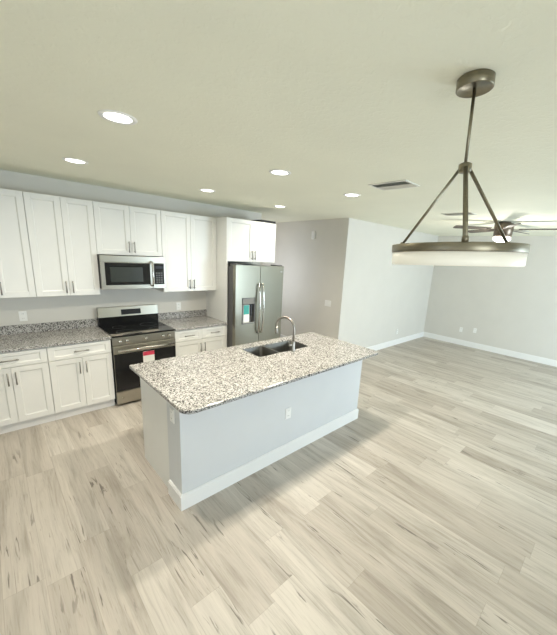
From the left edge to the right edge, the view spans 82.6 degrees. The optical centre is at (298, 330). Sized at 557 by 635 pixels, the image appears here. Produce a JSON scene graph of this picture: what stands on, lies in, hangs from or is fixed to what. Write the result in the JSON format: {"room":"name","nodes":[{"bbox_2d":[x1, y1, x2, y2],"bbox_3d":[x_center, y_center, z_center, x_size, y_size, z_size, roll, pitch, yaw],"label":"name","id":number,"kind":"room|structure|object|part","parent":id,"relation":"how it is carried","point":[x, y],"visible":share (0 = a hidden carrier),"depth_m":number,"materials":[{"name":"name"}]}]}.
{"room":"open-plan kitchen","nodes":[
{"label":"open-plan kitchen","id":0,"kind":"room"},
{"bbox_2d":[0,170,261,325],"bbox_3d":[-2.916,-0.440,3.904,5.980,2.659,0.120,-10,19,-43],"label":"wall","id":1,"kind":"structure","parent":0,"point":[44,309],"depth_m":4.04,"materials":[{"name":"grey paint"}]},
{"bbox_2d":[0,188,35,297],"bbox_3d":[-3.130,-0.879,3.202,0.606,1.071,0.365,-10,19,-43],"label":"upper cabinet","id":2,"kind":"object","parent":1,"relation":"attached to","point":[16,271],"visible":1,"depth_m":3.24,"materials":[{"name":"white paint"}]},
{"bbox_2d":[18,311,27,320],"bbox_3d":[-3.167,-0.167,3.639,0.072,0.116,0.010,-10,19,-43],"label":"wall outlet","id":3,"kind":"object","parent":1,"relation":"attached to","point":[22,314],"visible":1,"depth_m":3.63,"materials":[{"name":"white plastic"}]},
{"bbox_2d":[0,318,97,335],"bbox_3d":[-3.087,-0.038,3.751,1.217,0.102,0.020,-10,19,-43],"label":"backsplash","id":4,"kind":"structure","parent":1,"relation":"attached to","point":[60,325],"depth_m":3.80,"materials":[{"name":"stone"}]},
{"bbox_2d":[22,191,99,296],"bbox_3d":[-2.694,-0.953,3.619,0.606,1.071,0.365,-10,19,-43],"label":"upper cabinet","id":5,"kind":"object","parent":1,"relation":"attached to","point":[61,230],"visible":1,"depth_m":3.50,"materials":[{"name":"white paint"}]},
{"bbox_3d":[-2.708,-0.906,3.421,0.300,1.067,0.020,-10,19,-43],"label":"door","id":6,"kind":"part","parent":5,"relation":"part of","materials":[{"name":"white paint"}]},
{"bbox_3d":[-2.491,-0.943,3.629,0.300,1.067,0.020,-10,19,-43],"label":"door","id":7,"kind":"part","parent":5,"relation":"part of","materials":[{"name":"white paint"}]},
{"bbox_2d":[92,201,161,256],"bbox_3d":[-2.189,-1.269,4.032,0.760,0.593,0.365,-10,19,-43],"label":"upper cabinet","id":8,"kind":"object","parent":1,"relation":"attached to","point":[119,229],"visible":1,"depth_m":3.91,"materials":[{"name":"white paint"}]},
{"bbox_3d":[-2.231,-1.217,3.808,0.377,0.589,0.020,-10,19,-43],"label":"door","id":9,"kind":"part","parent":8,"relation":"part of","materials":[{"name":"white paint"}]},
{"bbox_2d":[97,254,165,289],"bbox_3d":[-2.177,-0.767,4.109,0.754,0.406,0.482,-10,19,-43],"label":"microwave","id":10,"kind":"object","parent":8,"relation":"attached to","point":[115,271],"visible":1,"depth_m":3.95,"materials":[{"name":"silver metal"}]},
{"bbox_3d":[-2.128,-0.685,3.951,0.588,0.326,0.034,-10,19,-43],"label":"door","id":11,"kind":"part","parent":10,"relation":"part of","materials":[{"name":"silver metal"}]},
{"bbox_3d":[-1.892,-0.735,4.103,0.023,0.333,0.065,-10,19,-43],"label":"handle","id":12,"kind":"part","parent":10,"relation":"part of","materials":[{"name":"silver metal"}]},
{"bbox_3d":[-1.857,-0.732,4.211,0.164,0.326,0.034,-10,19,-43],"label":"control panel","id":13,"kind":"part","parent":10,"relation":"part of","materials":[{"name":"black plastic"}]},
{"bbox_3d":[-1.958,-1.263,4.069,0.377,0.589,0.020,-10,19,-43],"label":"door","id":14,"kind":"part","parent":8,"relation":"part of","materials":[{"name":"white paint"}]},
{"bbox_2d":[176,302,180,309],"bbox_3d":[-1.853,-0.381,4.897,0.072,0.116,0.010,-10,19,-43],"label":"wall outlet","id":15,"kind":"object","parent":1,"relation":"attached to","point":[178,304],"visible":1,"depth_m":4.89,"materials":[{"name":"white plastic"}]},
{"bbox_2d":[158,309,206,319],"bbox_3d":[-1.813,-0.254,4.967,0.808,0.102,0.020,-10,19,-43],"label":"backsplash","id":16,"kind":"structure","parent":1,"relation":"attached to","point":[194,313],"depth_m":4.95,"materials":[{"name":"stone"}]},
{"bbox_2d":[155,210,215,291],"bbox_3d":[-1.639,-1.133,4.628,0.809,1.071,0.365,-10,19,-43],"label":"upper cabinet","id":17,"kind":"object","parent":1,"relation":"attached to","point":[188,240],"visible":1,"depth_m":4.51,"materials":[{"name":"white paint"}]},
{"bbox_3d":[-1.689,-1.079,4.395,0.402,1.067,0.020,-10,19,-43],"label":"door","id":18,"kind":"part","parent":17,"relation":"part of","materials":[{"name":"white paint"}]},
{"bbox_3d":[-1.399,-1.129,4.672,0.402,1.067,0.020,-10,19,-43],"label":"door","id":19,"kind":"part","parent":17,"relation":"part of","materials":[{"name":"white paint"}]},
{"bbox_2d":[228,217,275,262],"bbox_3d":[-0.897,-1.431,5.073,0.895,0.613,0.655,-10,19,-43],"label":"upper cabinet","id":20,"kind":"object","parent":1,"relation":"attached to","point":[248,240],"visible":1,"depth_m":4.85,"materials":[{"name":"white paint"}]},
{"bbox_3d":[-0.863,-1.345,4.726,0.445,0.609,0.020,-10,19,-43],"label":"door","id":21,"kind":"part","parent":20,"relation":"part of","materials":[{"name":"white paint"}]},
{"bbox_2d":[251,220,275,223],"bbox_3d":[-0.596,-1.761,5.131,0.295,0.036,0.360,-10,19,-43],"label":"board","id":22,"kind":"object","parent":20,"relation":"on","point":[265,221],"visible":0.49,"depth_m":4.99,"materials":[{"name":"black wood"}]},
{"bbox_3d":[-0.541,-1.400,5.033,0.445,0.609,0.020,-10,19,-43],"label":"door","id":23,"kind":"part","parent":20,"relation":"part of","materials":[{"name":"white paint"}]},
{"bbox_2d":[0,337,556,634],"bbox_3d":[1.028,1.287,3.666,10.894,0.120,9.840,-10,19,-43],"label":"floor","id":24,"kind":"structure","parent":0,"point":[433,510],"depth_m":2.39,"materials":[{"name":"grey wood"}]},
{"bbox_2d":[0,347,54,433],"bbox_3d":[-3.112,0.575,3.442,0.606,0.882,0.665,-10,19,-43],"label":"base cabinet","id":25,"kind":"object","parent":24,"relation":"on","point":[26,397],"visible":1,"depth_m":3.30,"materials":[{"name":"white paint"}]},
{"bbox_3d":[-3.023,0.681,3.147,0.299,0.600,0.020,-10,19,-43],"label":"door","id":26,"kind":"part","parent":25,"relation":"part of","materials":[{"name":"white paint"}]},
{"bbox_3d":[-2.893,0.293,3.162,0.602,0.150,0.020,-10,19,-43],"label":"drawer","id":27,"kind":"part","parent":25,"relation":"part of","materials":[{"name":"white paint"}]},
{"bbox_3d":[-2.807,0.645,3.355,0.299,0.600,0.020,-10,19,-43],"label":"door","id":28,"kind":"part","parent":25,"relation":"part of","materials":[{"name":"white paint"}]},
{"bbox_2d":[46,339,114,419],"bbox_3d":[-2.677,0.501,3.857,0.602,0.882,0.665,-10,19,-43],"label":"base cabinet","id":29,"kind":"object","parent":24,"relation":"on","point":[81,374],"visible":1,"depth_m":3.64,"materials":[{"name":"white paint"}]},
{"bbox_2d":[0,318,110,352],"bbox_3d":[-2.869,0.043,3.537,1.217,0.134,0.649,-10,19,-43],"label":"countertop","id":30,"kind":"structure","parent":29,"relation":"on","point":[48,334],"depth_m":3.63,"materials":[{"name":"stone"}]},
{"bbox_3d":[-2.588,0.608,3.563,0.298,0.600,0.020,-10,19,-43],"label":"door","id":31,"kind":"part","parent":29,"relation":"part of","materials":[{"name":"white paint"}]},
{"bbox_3d":[-2.458,0.219,3.578,0.598,0.150,0.020,-10,19,-43],"label":"drawer","id":32,"kind":"part","parent":29,"relation":"part of","materials":[{"name":"white paint"}]},
{"bbox_3d":[-2.372,0.571,3.770,0.298,0.600,0.020,-10,19,-43],"label":"door","id":33,"kind":"part","parent":29,"relation":"part of","materials":[{"name":"white paint"}]},
{"bbox_2d":[96,304,175,404],"bbox_3d":[-2.149,0.292,4.271,0.756,1.158,0.720,-10,19,-43],"label":"stove","id":34,"kind":"object","parent":24,"relation":"on","point":[137,335],"visible":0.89,"depth_m":4.07,"materials":[{"name":"silver metal"}]},
{"bbox_3d":[-2.341,-0.277,4.370,0.754,0.123,0.080,-10,19,-43],"label":"control panel","id":35,"kind":"part","parent":34,"relation":"part of","materials":[{"name":"silver metal"}]},
{"bbox_3d":[-1.986,0.797,4.190,0.754,0.163,0.034,-10,19,-43],"label":"drawer","id":36,"kind":"part","parent":34,"relation":"part of","materials":[{"name":"silver metal"}]},
{"bbox_2d":[98,321,174,337],"bbox_3d":[-2.150,-0.033,4.214,0.756,0.023,0.645,-10,19,-43],"label":"cooktop","id":37,"kind":"object","parent":34,"relation":"in","point":[131,329],"depth_m":4.15,"materials":[{"name":"black glass"}]},
{"bbox_3d":[-1.949,0.090,4.026,0.754,0.098,0.035,-10,19,-43],"label":"knob panel","id":38,"kind":"part","parent":34,"relation":"part of","materials":[{"name":"silver metal"}]},
{"bbox_3d":[-1.962,0.429,4.099,0.754,0.583,0.040,-10,19,-43],"label":"oven door","id":39,"kind":"part","parent":34,"relation":"part of","materials":[{"name":"black glass"}]},
{"bbox_3d":[-1.961,0.477,4.107,0.746,0.482,0.026,-10,19,-43],"label":"door glass","id":40,"kind":"part","parent":34,"relation":"part of","materials":[{"name":"black glass"}]},
{"bbox_3d":[-1.913,0.205,4.009,0.684,0.032,0.068,-10,19,-43],"label":"handle","id":41,"kind":"part","parent":34,"relation":"part of","materials":[{"name":"silver metal"}]},
{"bbox_2d":[175,325,225,355],"bbox_3d":[-1.619,0.322,4.869,0.804,0.882,0.665,-10,19,-43],"label":"base cabinet","id":42,"kind":"object","parent":24,"relation":"on","point":[190,341],"visible":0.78,"depth_m":4.58,"materials":[{"name":"white paint"}]},
{"bbox_3d":[-1.543,0.064,4.452,0.398,0.150,0.020,-10,19,-43],"label":"drawer","id":43,"kind":"part","parent":42,"relation":"part of","materials":[{"name":"white paint"}]},
{"bbox_3d":[-1.566,0.434,4.540,0.398,0.600,0.020,-10,19,-43],"label":"door","id":44,"kind":"part","parent":42,"relation":"part of","materials":[{"name":"white paint"}]},
{"bbox_2d":[158,309,226,330],"bbox_3d":[-1.596,-0.173,4.754,0.808,0.134,0.649,-10,19,-43],"label":"countertop","id":45,"kind":"structure","parent":42,"relation":"on","point":[194,319],"depth_m":4.79,"materials":[{"name":"stone"}]},
{"bbox_3d":[-1.255,0.015,4.727,0.398,0.150,0.020,-10,19,-43],"label":"drawer","id":46,"kind":"part","parent":42,"relation":"part of","materials":[{"name":"white paint"}]},
{"bbox_3d":[-1.278,0.385,4.816,0.398,0.600,0.020,-10,19,-43],"label":"door","id":47,"kind":"part","parent":42,"relation":"part of","materials":[{"name":"white paint"}]},
{"bbox_2d":[206,217,227,346],"bbox_3d":[-1.293,-0.491,4.985,0.019,2.443,0.619,-10,19,-43],"label":"panel","id":48,"kind":"object","parent":24,"relation":"on","point":[216,300],"visible":0.36,"depth_m":4.78,"materials":[{"name":"white paint"}]},
{"bbox_2d":[140,360,361,510],"bbox_3d":[-0.362,0.738,3.457,2.319,0.882,0.907,-10,19,-43],"label":"kitchen island","id":49,"kind":"object","parent":24,"relation":"on","point":[204,453],"visible":0.53,"depth_m":2.79,"materials":[{"name":"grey paint"}]},
{"bbox_3d":[-1.239,0.856,2.748,0.016,0.882,0.604,-10,19,-43],"label":"panel","id":50,"kind":"part","parent":49,"relation":"part of","materials":[{"name":"white paint"}]},
{"bbox_2d":[169,407,174,423],"bbox_3d":[-0.951,0.636,2.379,0.010,0.116,0.072,-10,19,-43],"label":"wall outlet","id":51,"kind":"object","parent":49,"relation":"attached to","point":[171,409],"visible":1,"depth_m":2.37,"materials":[{"name":"white plastic"}]},
{"bbox_2d":[130,332,377,413],"bbox_3d":[-0.283,0.298,3.345,2.439,0.032,1.140,-10,19,-43],"label":"island countertop","id":52,"kind":"structure","parent":49,"relation":"on","point":[193,383],"depth_m":2.93,"materials":[{"name":"stone"}]},
{"bbox_2d":[243,340,306,356],"bbox_3d":[-0.261,0.314,3.732,0.759,0.230,0.339,-10,19,-43],"label":"sink","id":53,"kind":"object","parent":52,"relation":"in","point":[260,351],"visible":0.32,"depth_m":3.82,"materials":[{"name":"silver metal"}]},
{"bbox_3d":[-0.430,0.333,3.567,0.288,0.210,0.339,-10,19,-43],"label":"bowl","id":54,"kind":"part","parent":53,"relation":"part of","materials":[{"name":"silver metal"}]},
{"bbox_3d":[-0.152,0.295,3.836,0.454,0.230,0.339,-10,19,-43],"label":"bowl","id":55,"kind":"part","parent":53,"relation":"part of","materials":[{"name":"silver metal"}]},
{"bbox_2d":[275,316,294,351],"bbox_3d":[-0.158,0.028,3.607,0.285,0.384,0.083,11,15,28],"label":"faucet","id":56,"kind":"object","parent":52,"relation":"on","point":[292,344],"visible":1,"depth_m":3.58,"materials":[{"name":"silver metal"}]},
{"bbox_3d":[-0.152,-0.028,3.614,0.271,0.279,0.027,11,16,30],"label":"spout","id":57,"kind":"part","parent":56,"relation":"part of","materials":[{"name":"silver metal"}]},
{"bbox_3d":[-0.155,1.169,3.316,2.319,0.135,0.247,-10,19,-43],"label":"baseboard","id":58,"kind":"part","parent":49,"relation":"part of","materials":[{"name":"white paint"}]},
{"bbox_2d":[285,407,290,419],"bbox_3d":[-0.098,0.809,3.102,0.072,0.116,0.010,-10,19,-43],"label":"wall outlet","id":59,"kind":"object","parent":49,"relation":"attached to","point":[288,410],"visible":1,"depth_m":3.10,"materials":[{"name":"white plastic"}]},
{"bbox_2d":[227,263,283,346],"bbox_3d":[-0.862,-0.206,5.287,0.915,1.800,0.862,-10,19,-43],"label":"refrigerator","id":60,"kind":"object","parent":24,"relation":"on","point":[260,287],"visible":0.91,"depth_m":4.89,"materials":[{"name":"grey metal"}]},
{"bbox_2d":[242,304,249,321],"bbox_3d":[-0.804,-0.265,4.854,0.112,0.268,0.030,-10,19,-43],"label":"packet","id":61,"kind":"object","parent":60,"relation":"on","point":[245,307],"visible":0.89,"depth_m":4.84,"materials":[{"name":"white paper"}]},
{"bbox_3d":[-0.811,-0.136,4.898,0.437,1.721,0.074,-10,19,-43],"label":"freezer door","id":62,"kind":"part","parent":60,"relation":"part of","materials":[{"name":"silver metal"}]},
{"bbox_3d":[-0.756,-0.447,4.810,0.216,0.083,0.014,-10,19,-43],"label":"dispenser panel","id":63,"kind":"part","parent":60,"relation":"part of","materials":[{"name":"grey plastic"}]},
{"bbox_3d":[-0.616,-0.337,4.929,0.027,0.793,0.080,-10,19,-43],"label":"handle","id":64,"kind":"part","parent":60,"relation":"part of","materials":[{"name":"silver metal"}]},
{"bbox_3d":[-0.564,-0.346,4.978,0.027,0.793,0.080,-10,19,-43],"label":"handle","id":65,"kind":"part","parent":60,"relation":"part of","materials":[{"name":"silver metal"}]},
{"bbox_3d":[-0.480,-0.192,5.214,0.472,1.721,0.074,-10,19,-43],"label":"fridge door","id":66,"kind":"part","parent":60,"relation":"part of","materials":[{"name":"silver metal"}]},
{"bbox_2d":[0,0,556,235],"bbox_3d":[1.191,-1.410,3.017,10.894,0.120,9.840,-10,19,-43],"label":"ceiling","id":67,"kind":"structure","parent":0,"point":[342,97],"depth_m":1.46,"materials":[{"name":"paint"}]},
{"bbox_2d":[62,157,87,163],"bbox_3d":[-1.927,-1.465,2.733,0.192,0.006,0.192,-10,19,-43],"label":"recessed light","id":68,"kind":"object","parent":67,"relation":"in","point":[71,160],"visible":1,"depth_m":2.72,"materials":[{"name":"white plastic"}]},
{"bbox_2d":[97,109,137,124],"bbox_3d":[-0.989,-1.168,1.736,0.192,0.006,0.192,-10,19,-43],"label":"recessed light","id":69,"kind":"object","parent":67,"relation":"in","point":[118,117],"visible":1,"depth_m":1.73,"materials":[{"name":"white plastic"}]},
{"bbox_2d":[199,189,215,191],"bbox_3d":[-1.076,-1.655,3.736,0.192,0.006,0.192,-10,19,-43],"label":"recessed light","id":70,"kind":"object","parent":67,"relation":"in","point":[203,190],"visible":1,"depth_m":3.73,"materials":[{"name":"white plastic"}]},
{"bbox_2d":[269,169,290,175],"bbox_3d":[-0.157,-1.352,2.707,0.192,0.006,0.192,-10,19,-43],"label":"recessed light","id":71,"kind":"object","parent":67,"relation":"in","point":[278,172],"visible":1,"depth_m":2.70,"materials":[{"name":"white plastic"}]},
{"bbox_2d":[343,193,360,196],"bbox_3d":[0.590,-1.495,3.489,0.192,0.006,0.192,-10,19,-43],"label":"recessed light","id":72,"kind":"object","parent":67,"relation":"in","point":[345,194],"visible":1,"depth_m":3.48,"materials":[{"name":"white plastic"}]},
{"bbox_2d":[368,180,419,190],"bbox_3d":[0.879,-1.336,2.914,0.270,0.011,0.380,-10,19,-43],"label":"ceiling vent","id":73,"kind":"object","parent":67,"relation":"in","point":[399,184],"visible":1,"depth_m":2.89,"materials":[{"name":"white metal"}]},
{"bbox_2d":[441,212,476,215],"bbox_3d":[2.207,-1.604,4.358,0.220,0.011,0.400,-10,19,-43],"label":"ceiling vent","id":74,"kind":"object","parent":67,"relation":"in","point":[469,213],"visible":1,"depth_m":4.36,"materials":[{"name":"white metal"}]},
{"bbox_2d":[392,69,529,266],"bbox_3d":[0.663,-0.598,1.242,0.502,0.693,0.503,-3,15,-26],"label":"pendant light","id":75,"kind":"object","parent":67,"relation":"hanging from","point":[472,84],"visible":1,"depth_m":1.13,"materials":[{"name":"silver metal"}]},
{"bbox_3d":[0.564,-0.523,1.366,0.018,0.297,0.223,-8,17,-39],"label":"rod","id":76,"kind":"part","parent":75,"relation":"part of","materials":[{"name":"silver metal"}]},
{"bbox_3d":[0.646,-0.296,1.314,0.494,0.050,0.494,-11,17,-43],"label":"lamp shade","id":77,"kind":"part","parent":75,"relation":"part of","materials":[{"name":"white glass"}]},
{"bbox_3d":[0.607,-0.474,1.147,0.018,0.287,0.236,7,14,15],"label":"rod","id":78,"kind":"part","parent":75,"relation":"part of","materials":[{"name":"silver metal"}]},
{"bbox_3d":[0.655,-0.776,1.208,0.012,0.267,0.012,-11,17,-43],"label":"stem","id":79,"kind":"part","parent":75,"relation":"part of","materials":[{"name":"silver metal"}]},
{"bbox_3d":[0.779,-0.503,1.293,0.245,0.280,0.018,1,14,-9],"label":"rod","id":80,"kind":"part","parent":75,"relation":"part of","materials":[{"name":"silver metal"}]},
{"bbox_2d":[453,221,556,241],"bbox_3d":[3.213,-1.520,4.893,1.443,0.307,1.419,-10,19,-43],"label":"ceiling fan","id":81,"kind":"object","parent":67,"relation":"hanging from","point":[507,227],"visible":0.84,"depth_m":4.85,"materials":[{"name":"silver metal"}]},
{"bbox_3d":[2.704,-1.603,4.921,0.550,0.034,0.135,4,14,3],"label":"blade","id":82,"kind":"part","parent":81,"relation":"part of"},
{"bbox_3d":[3.062,-1.683,5.342,0.135,0.034,0.550,0,14,-14],"label":"blade","id":83,"kind":"part","parent":81,"relation":"part of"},
{"bbox_3d":[3.168,-1.417,4.932,0.240,0.083,0.240,-10,19,-43],"label":"lamp shade","id":84,"kind":"part","parent":81,"relation":"part of","materials":[{"name":"white glass"}]},
{"bbox_3d":[2.999,-1.475,4.465,0.135,0.034,0.550,9,14,21],"label":"blade","id":85,"kind":"part","parent":81,"relation":"part of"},
{"bbox_3d":[3.540,-1.476,4.604,0.550,0.034,0.135,14,17,38],"label":"blade","id":86,"kind":"part","parent":81,"relation":"part of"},
{"bbox_2d":[262,218,437,346],"bbox_3d":[1.248,-1.200,8.105,3.885,2.659,2.752,-10,19,-43],"label":"wall","id":87,"kind":"structure","parent":0,"point":[348,264],"depth_m":6.54,"materials":[{"name":"grey paint"}]},
{"bbox_2d":[311,231,315,238],"bbox_3d":[0.301,-1.879,6.233,0.042,0.150,0.090,-7,17,-38],"label":"door chime","id":88,"kind":"object","parent":87,"relation":"attached to","point":[313,236],"visible":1,"depth_m":6.21,"materials":[{"name":"white plastic"}]},
{"bbox_2d":[325,300,330,306],"bbox_3d":[0.571,-0.531,6.140,0.011,0.116,0.166,-7,17,-38],"label":"light switch","id":89,"kind":"object","parent":87,"relation":"attached to","point":[327,302],"visible":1,"depth_m":6.13,"materials":[{"name":"white plastic"}]},
{"bbox_2d":[366,332,423,350],"bbox_3d":[2.088,0.320,7.401,3.775,0.135,0.016,-10,19,-43],"label":"baseboard","id":90,"kind":"structure","parent":87,"relation":"attached to","point":[418,335],"depth_m":7.65,"materials":[{"name":"white paint"}]},
{"bbox_2d":[424,236,556,359],"bbox_3d":[5.972,-0.419,6.046,0.120,2.659,6.968,-10,19,-43],"label":"wall","id":91,"kind":"structure","parent":0,"point":[510,308],"depth_m":7.26,"materials":[{"name":"grey paint"}]},
{"bbox_2d":[423,332,556,366],"bbox_3d":[5.813,0.803,6.330,0.016,0.135,6.832,-10,19,-43],"label":"baseboard","id":92,"kind":"structure","parent":91,"relation":"attached to","point":[515,354],"depth_m":7.48,"materials":[{"name":"white paint"}]}
]}

